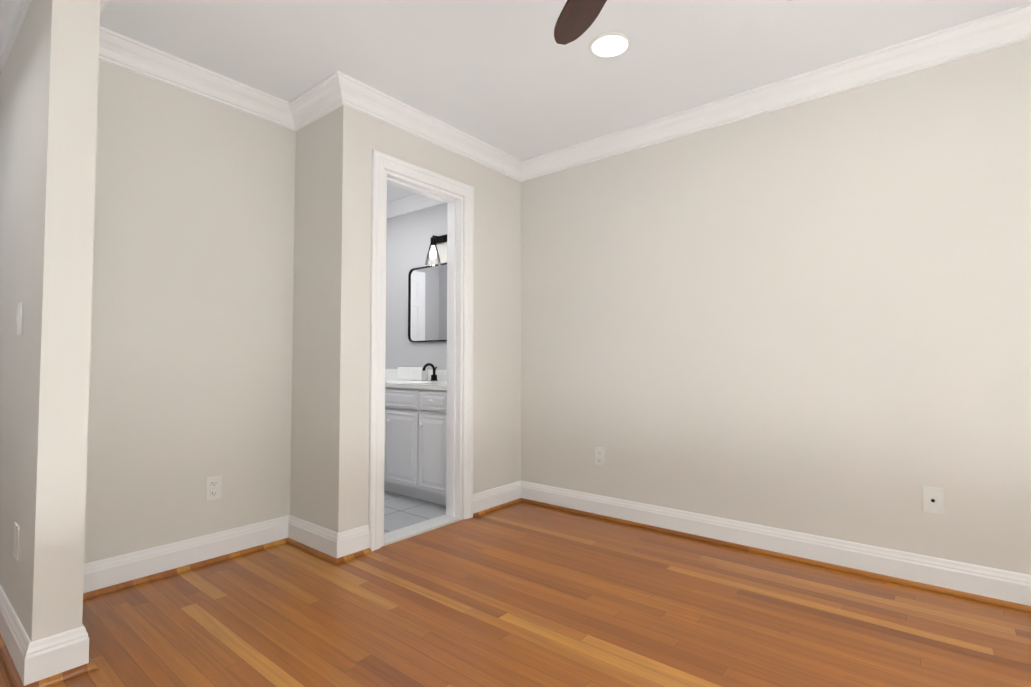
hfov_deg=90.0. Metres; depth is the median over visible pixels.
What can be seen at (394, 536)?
threshold
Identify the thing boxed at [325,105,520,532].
wall
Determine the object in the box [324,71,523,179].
crown molding
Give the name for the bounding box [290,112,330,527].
wall
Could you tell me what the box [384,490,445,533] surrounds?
floor
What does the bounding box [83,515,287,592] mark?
baseboard
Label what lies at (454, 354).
trim
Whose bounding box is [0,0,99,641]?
wall
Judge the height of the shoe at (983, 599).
0.020 m
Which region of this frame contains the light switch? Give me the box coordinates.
[16,302,22,335]
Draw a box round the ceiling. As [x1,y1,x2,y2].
[100,0,1030,202]
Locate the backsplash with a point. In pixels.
(441, 374)
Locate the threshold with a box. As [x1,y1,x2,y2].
[384,514,459,545]
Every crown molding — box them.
[0,0,31,75]
[99,0,112,51]
[99,32,300,130]
[288,80,336,127]
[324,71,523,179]
[387,194,445,218]
[517,2,1030,181]
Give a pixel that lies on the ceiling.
(513, 78)
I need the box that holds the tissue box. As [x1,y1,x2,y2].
[397,367,426,379]
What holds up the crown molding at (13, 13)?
attached to the wall at (48, 99)
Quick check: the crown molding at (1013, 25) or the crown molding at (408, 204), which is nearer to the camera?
the crown molding at (1013, 25)
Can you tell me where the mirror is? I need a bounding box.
[408,263,446,341]
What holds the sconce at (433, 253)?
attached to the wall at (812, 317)
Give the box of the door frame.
[368,149,473,550]
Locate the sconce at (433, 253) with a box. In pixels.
[425,234,446,265]
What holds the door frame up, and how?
attached to the wall at (357, 138)
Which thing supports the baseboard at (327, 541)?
attached to the wall at (309, 350)
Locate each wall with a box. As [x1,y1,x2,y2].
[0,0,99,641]
[84,60,295,563]
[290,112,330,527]
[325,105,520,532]
[385,39,1030,574]
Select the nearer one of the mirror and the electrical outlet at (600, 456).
the electrical outlet at (600, 456)
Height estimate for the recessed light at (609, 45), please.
0.006 m
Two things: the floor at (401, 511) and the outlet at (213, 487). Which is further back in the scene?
the floor at (401, 511)
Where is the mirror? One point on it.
(427, 303)
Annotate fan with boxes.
[554,0,606,44]
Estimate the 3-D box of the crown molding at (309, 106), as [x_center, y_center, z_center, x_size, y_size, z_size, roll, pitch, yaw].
[-1.049,-1.270,2.716,0.360,0.104,0.092,-2,-3,39]
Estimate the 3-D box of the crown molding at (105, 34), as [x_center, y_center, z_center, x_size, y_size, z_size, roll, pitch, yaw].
[-1.544,-1.299,1.898,0.622,0.104,0.122,-2,-3,39]
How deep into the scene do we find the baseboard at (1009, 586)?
2.52 m
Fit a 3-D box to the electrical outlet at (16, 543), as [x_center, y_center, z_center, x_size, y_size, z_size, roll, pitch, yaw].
[-1.705,0.676,1.760,0.071,0.116,0.006,-2,-3,39]
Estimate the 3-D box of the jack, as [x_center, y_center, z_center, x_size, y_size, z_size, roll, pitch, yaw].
[1.819,0.685,2.246,0.071,0.116,0.011,-2,-3,39]
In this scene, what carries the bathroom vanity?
on the floor at (401, 511)
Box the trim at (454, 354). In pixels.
[381,170,462,546]
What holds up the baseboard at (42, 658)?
attached to the wall at (48, 99)
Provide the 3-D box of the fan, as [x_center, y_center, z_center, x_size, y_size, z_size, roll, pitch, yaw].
[0.401,-1.146,1.155,1.212,0.459,1.261,-2,-3,39]
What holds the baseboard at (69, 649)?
attached to the wall at (48, 99)
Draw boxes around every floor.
[0,502,1030,686]
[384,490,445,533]
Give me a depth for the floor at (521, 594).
1.96 m
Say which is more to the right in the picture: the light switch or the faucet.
the faucet
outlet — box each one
[13,522,19,560]
[206,475,221,500]
[595,447,604,465]
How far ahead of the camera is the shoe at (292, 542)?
2.54 m
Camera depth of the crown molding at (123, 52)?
2.49 m
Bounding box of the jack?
[922,486,943,514]
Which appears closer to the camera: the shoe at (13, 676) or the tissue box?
the shoe at (13, 676)
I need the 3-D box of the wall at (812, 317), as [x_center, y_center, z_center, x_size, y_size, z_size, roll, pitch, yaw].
[0.632,-0.097,3.319,6.240,2.405,0.124,-2,-3,39]
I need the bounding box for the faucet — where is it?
[422,363,437,380]
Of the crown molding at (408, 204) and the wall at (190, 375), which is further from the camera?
the crown molding at (408, 204)
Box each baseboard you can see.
[0,585,43,685]
[44,624,88,672]
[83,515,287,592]
[288,515,343,557]
[473,481,520,513]
[521,481,1030,605]
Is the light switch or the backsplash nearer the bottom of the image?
the backsplash
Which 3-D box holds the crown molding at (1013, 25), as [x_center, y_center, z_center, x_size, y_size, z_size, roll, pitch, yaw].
[1.452,-1.275,2.561,3.720,0.104,0.092,-2,-3,39]
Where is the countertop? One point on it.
(388, 380)
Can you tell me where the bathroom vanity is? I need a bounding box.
[384,385,446,505]
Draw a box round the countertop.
[385,377,446,388]
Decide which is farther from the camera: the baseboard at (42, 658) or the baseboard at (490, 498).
the baseboard at (490, 498)
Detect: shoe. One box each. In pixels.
[0,633,96,686]
[83,538,371,599]
[473,498,1030,612]
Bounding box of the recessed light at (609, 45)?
[589,32,631,58]
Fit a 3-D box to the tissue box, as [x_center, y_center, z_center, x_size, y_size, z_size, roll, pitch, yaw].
[-0.879,0.256,4.381,0.320,0.106,0.062,-2,-3,39]
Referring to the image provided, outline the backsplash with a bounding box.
[385,369,446,380]

